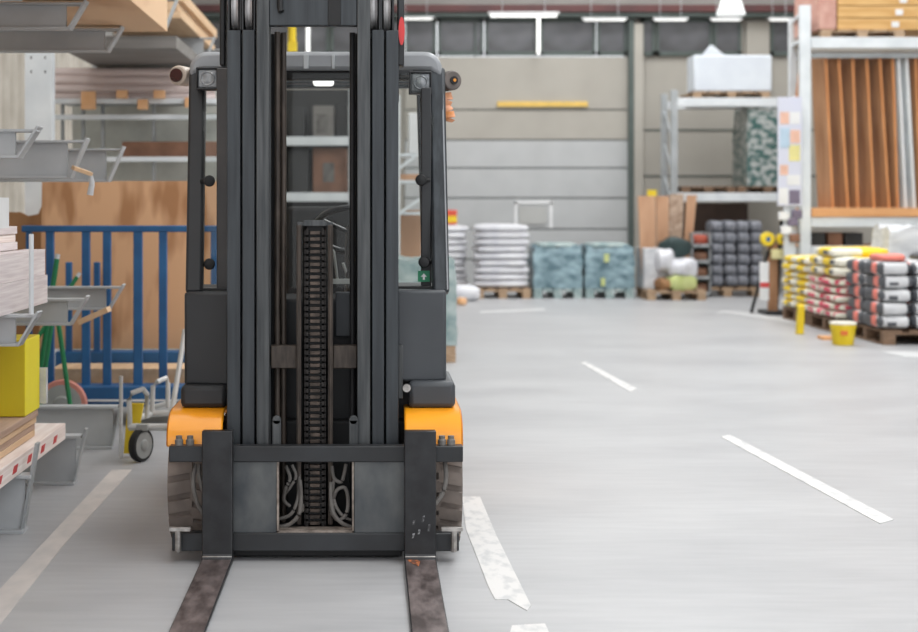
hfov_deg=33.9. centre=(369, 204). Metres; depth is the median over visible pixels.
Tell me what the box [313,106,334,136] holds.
carton
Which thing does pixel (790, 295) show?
sack
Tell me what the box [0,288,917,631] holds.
floor
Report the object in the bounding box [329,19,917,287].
wall
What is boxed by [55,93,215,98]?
pipe
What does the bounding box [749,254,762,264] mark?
sack
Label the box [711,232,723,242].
sack
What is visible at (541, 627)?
floor marking
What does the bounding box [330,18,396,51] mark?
window
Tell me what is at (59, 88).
pipe
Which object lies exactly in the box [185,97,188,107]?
wood block
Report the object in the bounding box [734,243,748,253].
sack
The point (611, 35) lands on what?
window
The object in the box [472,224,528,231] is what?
sack
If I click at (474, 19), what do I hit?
trim
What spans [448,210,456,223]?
box
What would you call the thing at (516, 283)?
sack
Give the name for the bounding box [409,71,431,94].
lamp
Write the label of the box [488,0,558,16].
lamp
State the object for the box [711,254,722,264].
sack
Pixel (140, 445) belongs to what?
trolley
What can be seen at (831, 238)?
box
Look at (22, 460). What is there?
print
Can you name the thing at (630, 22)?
trim
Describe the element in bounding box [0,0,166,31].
block
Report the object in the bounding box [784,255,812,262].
sack
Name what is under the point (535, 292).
wooden pallet
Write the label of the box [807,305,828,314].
sack
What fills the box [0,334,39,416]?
box
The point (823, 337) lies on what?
scrap
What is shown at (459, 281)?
sack
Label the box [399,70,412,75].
bracket
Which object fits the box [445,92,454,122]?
roll
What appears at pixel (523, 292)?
wooden pallet
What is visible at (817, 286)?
sack
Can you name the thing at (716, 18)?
lamp
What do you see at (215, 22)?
window
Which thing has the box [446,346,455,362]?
wooden pallet
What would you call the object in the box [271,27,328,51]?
window
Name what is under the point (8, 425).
board
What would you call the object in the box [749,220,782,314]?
cart
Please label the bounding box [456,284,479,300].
sack
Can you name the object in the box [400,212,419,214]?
shelf
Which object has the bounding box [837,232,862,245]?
box
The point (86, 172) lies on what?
wood offcut
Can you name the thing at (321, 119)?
print
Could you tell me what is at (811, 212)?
wooden shelf
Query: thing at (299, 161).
carton
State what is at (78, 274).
handle
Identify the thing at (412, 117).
box
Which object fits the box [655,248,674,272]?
bag
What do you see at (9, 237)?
board
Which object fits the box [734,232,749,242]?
sack
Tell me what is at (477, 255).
sack
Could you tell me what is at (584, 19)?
lamp
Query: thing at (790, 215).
post
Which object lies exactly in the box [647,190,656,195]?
note
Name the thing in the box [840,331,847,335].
print
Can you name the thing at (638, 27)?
trim
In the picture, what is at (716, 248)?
sack
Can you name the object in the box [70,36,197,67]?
pack
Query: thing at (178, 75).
lamp
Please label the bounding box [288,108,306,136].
carton
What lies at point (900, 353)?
floor marking
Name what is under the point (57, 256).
handle
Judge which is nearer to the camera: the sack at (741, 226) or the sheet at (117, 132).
the sheet at (117, 132)
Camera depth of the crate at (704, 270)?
22.03 m
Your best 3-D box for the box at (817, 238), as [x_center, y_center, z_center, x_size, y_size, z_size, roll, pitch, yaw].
[5.532,0.423,18.775,0.196,0.160,0.450,0,0,0]
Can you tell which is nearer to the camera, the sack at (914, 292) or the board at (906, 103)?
the sack at (914, 292)
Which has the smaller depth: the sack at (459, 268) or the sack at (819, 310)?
the sack at (819, 310)
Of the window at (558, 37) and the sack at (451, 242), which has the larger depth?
the window at (558, 37)
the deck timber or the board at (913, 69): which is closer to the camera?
the deck timber
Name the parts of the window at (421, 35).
pane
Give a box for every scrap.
[457,297,466,304]
[817,335,831,339]
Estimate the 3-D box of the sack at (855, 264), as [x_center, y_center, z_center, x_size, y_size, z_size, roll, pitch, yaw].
[5.113,0.620,15.375,0.318,0.153,0.559,0,0,0]
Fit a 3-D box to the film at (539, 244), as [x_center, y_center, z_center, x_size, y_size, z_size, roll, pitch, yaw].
[2.747,0.592,22.256,0.623,0.094,0.804,0,0,0]
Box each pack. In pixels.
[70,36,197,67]
[687,45,771,92]
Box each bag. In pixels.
[654,277,670,289]
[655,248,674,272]
[657,236,690,257]
[666,275,697,291]
[668,258,697,276]
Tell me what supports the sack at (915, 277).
on the sack at (914, 292)
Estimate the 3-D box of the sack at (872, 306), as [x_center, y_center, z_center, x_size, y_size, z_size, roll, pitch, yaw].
[5.111,1.012,14.825,0.318,0.153,0.559,0,0,0]
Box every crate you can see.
[689,232,710,247]
[689,248,710,263]
[689,280,710,295]
[695,264,710,279]
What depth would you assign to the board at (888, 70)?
18.62 m
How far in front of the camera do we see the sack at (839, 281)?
15.90 m
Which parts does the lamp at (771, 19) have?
cord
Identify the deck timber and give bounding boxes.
[55,363,184,382]
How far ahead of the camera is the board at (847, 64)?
18.64 m
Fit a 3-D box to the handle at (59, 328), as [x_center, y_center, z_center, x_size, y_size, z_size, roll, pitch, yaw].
[-1.751,0.999,8.648,0.198,0.728,0.027,0,0,42]
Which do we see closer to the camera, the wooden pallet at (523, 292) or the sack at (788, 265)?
the sack at (788, 265)
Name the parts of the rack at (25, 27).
arm, arm, arm, arm, arm, arm, arm, arm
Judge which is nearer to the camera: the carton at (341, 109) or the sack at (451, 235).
the carton at (341, 109)
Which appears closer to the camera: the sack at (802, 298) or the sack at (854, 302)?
the sack at (854, 302)
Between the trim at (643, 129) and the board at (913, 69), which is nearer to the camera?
the board at (913, 69)
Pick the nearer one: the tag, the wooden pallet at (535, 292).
the tag
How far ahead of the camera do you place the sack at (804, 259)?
17.12 m
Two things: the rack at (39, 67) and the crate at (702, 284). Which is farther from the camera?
the crate at (702, 284)
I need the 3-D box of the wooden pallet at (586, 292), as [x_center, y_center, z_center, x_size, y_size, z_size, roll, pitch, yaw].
[3.496,1.288,22.300,0.699,0.144,0.900,0,0,0]
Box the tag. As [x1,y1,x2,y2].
[87,176,94,194]
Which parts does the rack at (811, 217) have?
hanger rail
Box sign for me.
[124,403,143,453]
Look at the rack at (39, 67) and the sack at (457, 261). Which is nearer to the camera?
the rack at (39, 67)
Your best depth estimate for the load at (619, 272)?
21.86 m
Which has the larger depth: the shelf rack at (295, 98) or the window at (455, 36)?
the window at (455, 36)
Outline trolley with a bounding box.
[119,329,184,461]
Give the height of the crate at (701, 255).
0.230 m
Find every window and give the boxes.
[207,18,227,51]
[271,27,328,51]
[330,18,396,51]
[406,19,436,55]
[438,19,483,55]
[485,19,538,55]
[540,19,595,55]
[597,20,626,55]
[641,18,654,55]
[656,18,711,55]
[713,20,740,54]
[770,21,797,55]
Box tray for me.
[771,249,782,258]
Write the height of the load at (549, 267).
0.639 m
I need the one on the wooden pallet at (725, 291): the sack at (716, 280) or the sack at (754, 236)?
the sack at (716, 280)
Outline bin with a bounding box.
[636,247,667,288]
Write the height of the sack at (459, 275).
0.115 m
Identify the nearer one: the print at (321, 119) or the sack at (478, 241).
the print at (321, 119)
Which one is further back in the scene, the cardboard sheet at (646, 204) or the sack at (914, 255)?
the cardboard sheet at (646, 204)
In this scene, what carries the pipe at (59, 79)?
on the pipe at (59, 88)
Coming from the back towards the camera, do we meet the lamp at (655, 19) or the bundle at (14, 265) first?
the lamp at (655, 19)
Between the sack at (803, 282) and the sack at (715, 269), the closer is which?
the sack at (803, 282)
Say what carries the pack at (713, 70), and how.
on the wooden pallet at (696, 94)
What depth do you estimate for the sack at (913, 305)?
14.61 m
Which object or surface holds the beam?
on the rack at (25, 27)
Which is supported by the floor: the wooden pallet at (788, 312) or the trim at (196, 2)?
the wooden pallet at (788, 312)
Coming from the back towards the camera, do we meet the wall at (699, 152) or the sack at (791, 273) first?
the wall at (699, 152)
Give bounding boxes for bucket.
[829,321,856,345]
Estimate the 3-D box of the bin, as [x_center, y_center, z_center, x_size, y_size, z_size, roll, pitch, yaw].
[4.136,0.917,22.000,0.352,0.594,0.600,0,0,0]
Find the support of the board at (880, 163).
on the rack at (811, 217)
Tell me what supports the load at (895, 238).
on the wooden pallet
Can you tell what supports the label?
attached to the load at (619, 272)
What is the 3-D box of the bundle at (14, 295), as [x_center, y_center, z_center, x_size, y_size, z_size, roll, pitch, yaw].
[-1.551,0.389,5.293,0.098,0.128,3.385,0,0,0]
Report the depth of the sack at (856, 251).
15.94 m
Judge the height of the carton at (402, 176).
0.058 m
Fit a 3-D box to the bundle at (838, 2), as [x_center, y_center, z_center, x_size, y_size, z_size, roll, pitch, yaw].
[6.587,-2.526,18.997,1.668,0.140,1.106,0,0,0]
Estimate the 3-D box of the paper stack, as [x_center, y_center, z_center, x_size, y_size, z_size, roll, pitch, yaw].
[-1.834,0.032,5.700,0.732,0.123,0.800,0,0,0]
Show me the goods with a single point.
(754, 138)
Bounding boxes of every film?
[533,241,576,247]
[583,242,627,247]
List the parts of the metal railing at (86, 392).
rail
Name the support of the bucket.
on the floor
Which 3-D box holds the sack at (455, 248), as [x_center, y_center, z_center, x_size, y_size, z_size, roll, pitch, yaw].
[1.074,0.660,22.850,0.799,0.115,0.815,0,0,0]
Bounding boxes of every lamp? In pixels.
[169,65,189,86]
[196,67,218,90]
[306,27,309,51]
[313,81,333,85]
[404,0,433,19]
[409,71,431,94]
[445,70,460,91]
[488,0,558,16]
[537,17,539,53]
[582,18,626,20]
[653,18,687,20]
[710,0,742,20]
[717,0,745,16]
[767,0,788,20]
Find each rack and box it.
[0,0,125,533]
[25,0,219,215]
[55,99,216,349]
[286,89,349,207]
[398,95,419,255]
[661,90,797,226]
[788,5,917,254]
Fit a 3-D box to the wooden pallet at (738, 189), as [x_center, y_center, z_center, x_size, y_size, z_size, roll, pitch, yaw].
[6.004,-0.234,23.125,0.919,0.094,1.050,0,0,0]
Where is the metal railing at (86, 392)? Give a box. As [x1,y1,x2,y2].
[21,225,216,406]
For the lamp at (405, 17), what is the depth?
23.79 m
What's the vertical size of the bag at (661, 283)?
0.210 m
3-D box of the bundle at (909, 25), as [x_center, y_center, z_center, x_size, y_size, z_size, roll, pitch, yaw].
[6.587,-2.226,18.997,1.668,0.140,1.106,0,0,0]
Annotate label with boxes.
[601,254,608,285]
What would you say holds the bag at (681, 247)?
on the bag at (680, 266)
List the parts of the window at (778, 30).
pane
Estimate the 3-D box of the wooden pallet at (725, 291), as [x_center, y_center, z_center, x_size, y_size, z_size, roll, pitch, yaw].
[5.307,1.288,22.425,0.981,0.144,0.350,0,0,0]
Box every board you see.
[0,226,16,234]
[0,234,14,242]
[0,242,16,251]
[0,409,37,438]
[0,417,35,444]
[0,423,34,451]
[0,429,34,458]
[9,206,41,350]
[40,181,216,348]
[114,11,214,48]
[167,0,216,37]
[167,2,211,41]
[682,203,747,285]
[777,97,801,205]
[795,78,797,96]
[811,58,833,207]
[827,58,848,207]
[840,58,858,207]
[854,58,874,207]
[868,58,889,207]
[881,58,898,207]
[894,58,906,207]
[900,58,915,207]
[908,58,917,207]
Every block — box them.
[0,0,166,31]
[81,91,95,109]
[116,90,127,98]
[137,99,147,109]
[153,90,164,98]
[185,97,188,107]
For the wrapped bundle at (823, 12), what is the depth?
18.44 m
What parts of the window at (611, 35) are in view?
pane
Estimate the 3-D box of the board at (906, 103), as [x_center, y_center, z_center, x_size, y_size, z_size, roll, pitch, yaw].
[6.657,-0.901,18.729,0.132,1.869,0.361,0,0,-13]
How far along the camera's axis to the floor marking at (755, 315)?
18.43 m
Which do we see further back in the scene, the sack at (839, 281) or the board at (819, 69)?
the board at (819, 69)
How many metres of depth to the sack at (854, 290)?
15.27 m
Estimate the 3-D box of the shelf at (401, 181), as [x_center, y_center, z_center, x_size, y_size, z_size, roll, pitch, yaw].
[0.450,-0.227,14.840,0.377,0.030,0.520,0,0,0]
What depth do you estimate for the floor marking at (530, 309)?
19.30 m
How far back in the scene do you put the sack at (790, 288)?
17.66 m
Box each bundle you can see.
[0,249,44,283]
[0,275,46,315]
[794,0,835,38]
[834,18,917,36]
[836,0,917,6]
[836,6,917,18]
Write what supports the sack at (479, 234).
on the sack at (478, 241)
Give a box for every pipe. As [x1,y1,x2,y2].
[55,68,171,74]
[55,75,172,83]
[55,84,215,92]
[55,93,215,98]
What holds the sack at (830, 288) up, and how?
on the sack at (841, 298)
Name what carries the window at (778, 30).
in the wall at (699, 152)
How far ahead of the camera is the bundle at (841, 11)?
18.45 m
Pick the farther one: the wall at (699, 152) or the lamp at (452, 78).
the wall at (699, 152)
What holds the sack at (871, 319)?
on the wooden pallet at (870, 333)
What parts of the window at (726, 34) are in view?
pane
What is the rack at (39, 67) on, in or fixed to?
on the floor
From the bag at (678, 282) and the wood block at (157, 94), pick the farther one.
the bag at (678, 282)
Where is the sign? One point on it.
(137, 408)
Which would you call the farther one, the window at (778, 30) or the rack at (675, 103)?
the window at (778, 30)
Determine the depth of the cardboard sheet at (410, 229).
15.15 m
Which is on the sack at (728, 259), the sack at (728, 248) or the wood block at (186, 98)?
the sack at (728, 248)
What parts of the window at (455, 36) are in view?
pane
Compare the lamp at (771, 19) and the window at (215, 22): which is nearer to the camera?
the lamp at (771, 19)
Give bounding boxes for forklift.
[166,0,462,631]
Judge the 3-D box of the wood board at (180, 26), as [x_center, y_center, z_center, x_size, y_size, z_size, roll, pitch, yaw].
[-1.850,-1.512,13.200,0.700,0.055,2.600,0,0,0]
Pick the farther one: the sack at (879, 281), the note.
the note
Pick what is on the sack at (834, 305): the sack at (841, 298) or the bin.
the sack at (841, 298)
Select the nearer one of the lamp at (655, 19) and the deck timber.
the deck timber
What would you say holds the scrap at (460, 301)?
on the floor
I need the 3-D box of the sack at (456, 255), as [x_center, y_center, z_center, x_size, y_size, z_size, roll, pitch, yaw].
[1.079,0.760,22.850,0.799,0.115,0.815,0,0,0]
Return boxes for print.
[0,435,56,483]
[316,114,327,132]
[323,163,333,181]
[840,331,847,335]
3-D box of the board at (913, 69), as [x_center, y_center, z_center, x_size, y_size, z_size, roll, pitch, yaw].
[6.751,-0.901,18.729,0.097,1.869,0.353,0,0,-13]
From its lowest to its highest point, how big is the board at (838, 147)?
1.869 m
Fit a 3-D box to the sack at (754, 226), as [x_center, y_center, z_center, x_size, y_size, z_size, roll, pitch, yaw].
[5.728,0.325,22.410,0.196,0.187,0.378,0,0,0]
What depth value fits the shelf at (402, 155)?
14.60 m
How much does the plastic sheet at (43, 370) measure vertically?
0.160 m
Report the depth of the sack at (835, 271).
15.83 m
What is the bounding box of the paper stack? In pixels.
[0,197,8,227]
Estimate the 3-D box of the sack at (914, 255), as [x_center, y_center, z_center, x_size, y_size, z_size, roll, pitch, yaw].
[5.773,0.554,15.375,0.320,0.139,0.557,0,0,0]
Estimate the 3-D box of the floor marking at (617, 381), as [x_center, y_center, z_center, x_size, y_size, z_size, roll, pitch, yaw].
[1.897,1.359,11.952,0.089,0.002,2.084,0,0,-2]
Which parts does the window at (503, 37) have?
pane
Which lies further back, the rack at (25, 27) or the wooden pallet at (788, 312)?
the wooden pallet at (788, 312)
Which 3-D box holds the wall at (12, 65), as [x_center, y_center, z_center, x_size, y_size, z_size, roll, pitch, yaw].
[-4.260,-2.640,11.370,0.280,8.000,26.740,0,0,0]
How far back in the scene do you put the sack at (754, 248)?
22.24 m
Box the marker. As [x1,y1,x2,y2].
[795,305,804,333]
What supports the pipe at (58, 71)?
on the pipe at (59, 79)
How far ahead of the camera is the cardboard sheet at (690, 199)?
22.18 m
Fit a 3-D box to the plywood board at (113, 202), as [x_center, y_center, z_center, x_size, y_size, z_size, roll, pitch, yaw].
[-1.613,0.399,10.080,1.192,1.122,0.120,0,0,0]
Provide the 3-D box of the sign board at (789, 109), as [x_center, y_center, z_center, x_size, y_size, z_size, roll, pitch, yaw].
[5.124,-0.653,18.313,0.293,1.330,0.034,0,0,0]
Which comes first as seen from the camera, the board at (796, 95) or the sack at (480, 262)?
the board at (796, 95)
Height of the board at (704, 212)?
1.392 m
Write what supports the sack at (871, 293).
on the sack at (872, 306)
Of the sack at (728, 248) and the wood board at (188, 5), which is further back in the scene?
the sack at (728, 248)
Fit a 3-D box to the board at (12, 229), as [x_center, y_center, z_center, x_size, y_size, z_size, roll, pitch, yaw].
[-1.953,0.113,5.215,0.694,0.035,3.229,0,0,0]
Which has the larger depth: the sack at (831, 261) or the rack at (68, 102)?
the sack at (831, 261)
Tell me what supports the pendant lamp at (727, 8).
hanging from the ceiling
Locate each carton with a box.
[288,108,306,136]
[288,150,310,192]
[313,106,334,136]
[313,148,347,192]
[336,104,347,136]
[400,174,418,179]
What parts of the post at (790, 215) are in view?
post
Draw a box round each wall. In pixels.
[0,53,90,213]
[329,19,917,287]
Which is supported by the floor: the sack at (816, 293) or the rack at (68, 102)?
the rack at (68, 102)
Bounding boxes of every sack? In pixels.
[448,225,468,231]
[448,232,465,238]
[448,239,467,245]
[449,245,466,251]
[449,252,466,258]
[455,259,466,265]
[455,265,465,271]
[456,271,467,278]
[456,278,467,283]
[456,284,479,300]
[471,245,526,252]
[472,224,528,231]
[472,259,527,266]
[473,231,528,238]
[473,238,528,245]
[473,252,528,259]
[473,265,528,273]
[473,273,528,280]
[473,279,528,287]
[706,220,722,232]
[710,243,722,253]
[710,264,722,274]
[710,275,722,286]
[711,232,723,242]
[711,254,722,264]
[721,220,735,231]
[722,232,735,242]
[722,243,734,253]
[722,254,735,264]
[722,264,735,274]
[722,275,736,285]
[734,221,748,231]
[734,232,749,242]
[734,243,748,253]
[735,254,749,264]
[735,264,747,274]
[736,275,747,285]
[746,220,761,231]
[748,232,761,242]
[748,242,761,253]
[748,264,758,274]
[748,275,758,285]
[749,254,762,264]
[781,277,800,285]
[781,299,799,307]
[782,262,801,270]
[783,285,801,292]
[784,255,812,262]
[784,270,801,277]
[784,292,800,299]
[794,256,815,264]
[794,287,814,295]
[795,294,815,302]
[796,264,813,272]
[796,272,820,279]
[796,279,815,287]
[796,302,813,310]
[807,298,828,305]
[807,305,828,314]
[808,290,830,298]
[809,255,828,264]
[809,274,834,283]
[810,282,829,290]
[811,264,828,274]
[815,246,888,256]
[822,257,869,267]
[822,277,850,286]
[822,301,851,310]
[823,285,849,294]
[824,266,851,277]
[824,293,852,302]
[824,309,847,318]
[846,258,870,272]
[846,271,871,284]
[846,308,866,323]
[848,284,869,298]
[848,296,868,310]
[863,300,909,315]
[863,312,909,328]
[864,260,909,274]
[865,286,910,301]
[866,274,912,288]
[869,253,904,260]
[902,260,917,274]
[905,274,917,288]
[905,301,917,314]
[906,288,917,301]
[906,314,917,328]
[909,252,917,259]
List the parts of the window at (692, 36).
pane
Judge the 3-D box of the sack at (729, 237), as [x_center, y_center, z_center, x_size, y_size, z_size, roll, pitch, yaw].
[5.345,0.485,22.410,0.195,0.188,0.384,0,0,0]
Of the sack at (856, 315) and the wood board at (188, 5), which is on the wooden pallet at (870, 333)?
the sack at (856, 315)
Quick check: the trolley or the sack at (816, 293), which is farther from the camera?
the sack at (816, 293)
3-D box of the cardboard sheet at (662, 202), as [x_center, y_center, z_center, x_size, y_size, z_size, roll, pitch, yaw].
[4.286,0.529,22.000,0.190,1.322,0.040,0,0,0]
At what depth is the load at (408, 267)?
12.96 m
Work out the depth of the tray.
18.50 m
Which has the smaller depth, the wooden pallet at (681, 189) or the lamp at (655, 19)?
the wooden pallet at (681, 189)
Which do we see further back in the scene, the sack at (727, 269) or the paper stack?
the sack at (727, 269)
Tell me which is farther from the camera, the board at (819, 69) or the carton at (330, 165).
the board at (819, 69)
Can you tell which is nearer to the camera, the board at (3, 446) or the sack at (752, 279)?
the board at (3, 446)
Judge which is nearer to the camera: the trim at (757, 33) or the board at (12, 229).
the board at (12, 229)
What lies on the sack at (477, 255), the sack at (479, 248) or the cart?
the sack at (479, 248)
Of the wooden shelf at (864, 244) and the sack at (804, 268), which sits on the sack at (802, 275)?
the sack at (804, 268)
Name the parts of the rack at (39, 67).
arm, arm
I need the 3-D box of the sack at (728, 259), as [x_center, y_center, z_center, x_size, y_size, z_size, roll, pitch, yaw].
[5.353,0.805,22.410,0.195,0.190,0.377,0,0,0]
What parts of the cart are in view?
post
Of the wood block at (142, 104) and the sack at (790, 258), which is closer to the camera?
the wood block at (142, 104)
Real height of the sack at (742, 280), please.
0.190 m
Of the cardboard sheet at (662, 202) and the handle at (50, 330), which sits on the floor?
the handle at (50, 330)
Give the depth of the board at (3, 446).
6.42 m
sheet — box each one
[40,367,47,403]
[72,91,216,349]
[400,210,420,256]
[638,196,655,263]
[655,196,668,245]
[669,194,683,237]
[683,195,696,257]
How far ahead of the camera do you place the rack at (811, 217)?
18.40 m
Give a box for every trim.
[191,0,794,4]
[195,5,794,11]
[201,12,794,18]
[474,19,475,56]
[627,18,633,253]
[634,23,642,288]
[643,129,815,176]
[745,21,769,261]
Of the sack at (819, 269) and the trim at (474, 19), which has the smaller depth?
the sack at (819, 269)
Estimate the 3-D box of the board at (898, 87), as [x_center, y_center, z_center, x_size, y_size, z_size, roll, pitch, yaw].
[6.554,-0.901,18.729,0.124,1.869,0.359,0,0,-13]
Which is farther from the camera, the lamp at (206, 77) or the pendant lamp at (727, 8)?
the pendant lamp at (727, 8)
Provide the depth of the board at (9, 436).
6.40 m
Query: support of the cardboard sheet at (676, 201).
on the wooden pallet at (647, 294)
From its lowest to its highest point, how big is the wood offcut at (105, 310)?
0.097 m
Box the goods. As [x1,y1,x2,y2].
[732,107,776,186]
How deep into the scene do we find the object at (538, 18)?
24.14 m
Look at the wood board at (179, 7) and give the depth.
12.49 m
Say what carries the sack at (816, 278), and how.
on the sack at (817, 286)
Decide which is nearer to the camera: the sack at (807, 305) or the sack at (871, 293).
the sack at (871, 293)
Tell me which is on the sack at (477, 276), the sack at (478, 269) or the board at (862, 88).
the sack at (478, 269)
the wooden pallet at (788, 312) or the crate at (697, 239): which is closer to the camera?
the wooden pallet at (788, 312)
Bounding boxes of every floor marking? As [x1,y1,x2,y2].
[0,470,131,623]
[463,496,530,610]
[480,308,544,312]
[510,623,548,631]
[582,362,636,391]
[716,310,795,322]
[721,435,893,523]
[882,351,917,357]
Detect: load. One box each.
[398,255,457,345]
[527,244,582,287]
[579,243,634,287]
[871,223,917,258]
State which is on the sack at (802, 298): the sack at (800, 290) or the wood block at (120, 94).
the sack at (800, 290)
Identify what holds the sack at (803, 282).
on the sack at (800, 290)
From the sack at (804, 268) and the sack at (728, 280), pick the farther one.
the sack at (728, 280)
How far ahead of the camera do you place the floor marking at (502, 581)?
5.79 m
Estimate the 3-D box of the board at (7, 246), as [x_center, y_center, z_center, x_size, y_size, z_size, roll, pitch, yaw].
[-1.952,0.185,5.215,0.695,0.035,3.230,0,0,0]
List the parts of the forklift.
roof leg, panel, window knob, window knob, window sill, window post, mast rail, mast rail, carriage plate, mast rail, chain plate, lift chain, seat backrest, chain plate, control lever, cowl panel, roof trim, roof frame, mast rail, mast rail, carriage plate, mast rail, window sill, panel, window knob, roof leg, window knob, window post, roof leg, leg trim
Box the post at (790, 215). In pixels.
[778,206,801,305]
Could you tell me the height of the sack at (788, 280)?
0.103 m
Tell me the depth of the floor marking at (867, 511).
7.31 m
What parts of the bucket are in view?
lid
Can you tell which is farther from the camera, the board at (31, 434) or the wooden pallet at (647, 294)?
the wooden pallet at (647, 294)
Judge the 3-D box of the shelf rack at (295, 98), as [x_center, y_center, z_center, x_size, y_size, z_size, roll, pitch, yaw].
[-0.680,-0.090,17.525,1.032,2.900,1.050,0,0,0]
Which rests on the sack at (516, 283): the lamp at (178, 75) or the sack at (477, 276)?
the sack at (477, 276)
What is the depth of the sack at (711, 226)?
22.24 m
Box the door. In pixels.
[405,57,627,286]
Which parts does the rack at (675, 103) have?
upright frame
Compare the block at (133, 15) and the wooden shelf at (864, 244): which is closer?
the block at (133, 15)
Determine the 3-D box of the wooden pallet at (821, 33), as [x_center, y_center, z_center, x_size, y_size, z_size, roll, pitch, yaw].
[6.054,-2.108,18.985,1.018,0.094,1.130,0,0,0]
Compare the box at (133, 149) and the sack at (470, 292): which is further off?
the sack at (470, 292)
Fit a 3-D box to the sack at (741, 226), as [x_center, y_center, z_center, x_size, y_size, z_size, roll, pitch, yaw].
[5.533,0.326,22.410,0.194,0.185,0.382,0,0,0]
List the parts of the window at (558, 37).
pane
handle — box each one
[38,272,80,337]
[40,254,59,366]
[43,326,53,366]
[56,326,71,403]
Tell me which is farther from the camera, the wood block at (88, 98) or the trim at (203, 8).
the trim at (203, 8)
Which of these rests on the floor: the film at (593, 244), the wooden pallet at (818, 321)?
the wooden pallet at (818, 321)
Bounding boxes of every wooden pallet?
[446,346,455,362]
[478,286,530,298]
[528,286,581,297]
[582,287,633,297]
[636,287,705,299]
[669,186,734,192]
[680,91,769,97]
[711,286,758,296]
[735,186,776,192]
[782,306,812,324]
[795,30,903,46]
[809,313,879,334]
[855,322,917,344]
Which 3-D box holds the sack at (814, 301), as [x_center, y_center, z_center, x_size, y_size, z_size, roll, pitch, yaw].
[5.297,1.080,16.575,0.819,0.102,0.551,0,0,0]
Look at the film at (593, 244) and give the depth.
21.88 m
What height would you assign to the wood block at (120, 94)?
0.065 m
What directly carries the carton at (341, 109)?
on the shelf rack at (295, 98)
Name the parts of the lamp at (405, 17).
cord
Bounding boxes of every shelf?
[65,104,216,105]
[400,153,417,157]
[400,180,415,183]
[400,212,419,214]
[796,208,917,216]
[796,243,870,246]
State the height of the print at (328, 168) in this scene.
0.220 m
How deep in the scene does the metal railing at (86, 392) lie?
9.29 m
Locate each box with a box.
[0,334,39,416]
[122,142,216,156]
[408,113,417,152]
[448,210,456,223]
[811,232,824,245]
[820,232,841,245]
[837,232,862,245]
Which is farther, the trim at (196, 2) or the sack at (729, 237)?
the trim at (196, 2)
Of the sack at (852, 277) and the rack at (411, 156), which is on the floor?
the rack at (411, 156)
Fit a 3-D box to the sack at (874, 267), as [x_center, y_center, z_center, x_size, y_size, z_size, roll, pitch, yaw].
[5.114,0.620,14.825,0.318,0.153,0.559,0,0,0]
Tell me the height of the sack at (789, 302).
0.103 m
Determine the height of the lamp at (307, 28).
0.677 m
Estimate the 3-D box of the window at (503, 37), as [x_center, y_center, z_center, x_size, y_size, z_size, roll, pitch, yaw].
[2.311,-2.736,24.475,0.878,0.604,0.070,0,0,0]
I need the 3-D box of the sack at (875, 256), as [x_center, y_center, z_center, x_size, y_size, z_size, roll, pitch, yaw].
[5.122,0.520,14.847,0.262,0.084,0.408,0,0,0]
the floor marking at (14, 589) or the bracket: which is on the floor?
the floor marking at (14, 589)
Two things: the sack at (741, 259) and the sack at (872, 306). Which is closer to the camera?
the sack at (872, 306)
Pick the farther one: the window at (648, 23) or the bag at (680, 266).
the window at (648, 23)
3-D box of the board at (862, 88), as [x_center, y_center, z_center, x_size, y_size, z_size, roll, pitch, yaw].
[6.157,-0.901,18.729,0.123,1.869,0.359,0,0,-13]
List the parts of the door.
wicket frame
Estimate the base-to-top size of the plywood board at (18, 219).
1.374 m
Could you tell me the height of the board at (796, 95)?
0.550 m
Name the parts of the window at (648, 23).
pane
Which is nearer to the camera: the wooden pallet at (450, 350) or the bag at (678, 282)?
the wooden pallet at (450, 350)
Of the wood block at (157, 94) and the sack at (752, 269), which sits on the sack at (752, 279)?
the sack at (752, 269)
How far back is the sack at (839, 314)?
15.82 m
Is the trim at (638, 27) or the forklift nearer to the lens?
the forklift
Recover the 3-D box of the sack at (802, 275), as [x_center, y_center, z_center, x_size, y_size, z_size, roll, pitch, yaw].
[5.352,0.815,17.225,0.817,0.104,0.559,0,0,0]
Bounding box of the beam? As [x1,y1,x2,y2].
[0,423,64,488]
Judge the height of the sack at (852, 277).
0.153 m
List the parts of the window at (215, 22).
pane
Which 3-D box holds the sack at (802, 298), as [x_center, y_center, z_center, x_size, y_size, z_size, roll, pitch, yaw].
[5.337,1.078,17.225,0.817,0.104,0.559,0,0,0]
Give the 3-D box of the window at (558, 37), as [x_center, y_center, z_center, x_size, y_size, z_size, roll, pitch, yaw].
[3.226,-2.736,24.475,0.911,0.604,0.070,0,0,0]
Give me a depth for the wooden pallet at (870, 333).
14.77 m
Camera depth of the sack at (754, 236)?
22.23 m
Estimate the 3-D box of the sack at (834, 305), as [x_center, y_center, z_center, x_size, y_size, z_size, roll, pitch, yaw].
[5.298,1.080,16.025,0.819,0.102,0.551,0,0,0]
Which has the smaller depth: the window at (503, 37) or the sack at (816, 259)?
the sack at (816, 259)
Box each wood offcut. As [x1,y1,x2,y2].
[71,165,92,175]
[77,306,111,324]
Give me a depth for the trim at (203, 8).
24.15 m
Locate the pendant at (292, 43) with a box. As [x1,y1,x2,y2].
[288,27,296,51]
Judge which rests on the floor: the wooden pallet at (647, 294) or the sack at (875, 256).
the wooden pallet at (647, 294)
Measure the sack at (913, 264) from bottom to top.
0.153 m
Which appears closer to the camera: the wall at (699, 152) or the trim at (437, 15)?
the trim at (437, 15)
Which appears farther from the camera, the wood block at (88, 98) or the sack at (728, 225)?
the sack at (728, 225)
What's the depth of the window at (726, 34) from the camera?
24.46 m
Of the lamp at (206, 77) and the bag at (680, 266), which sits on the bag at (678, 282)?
the bag at (680, 266)

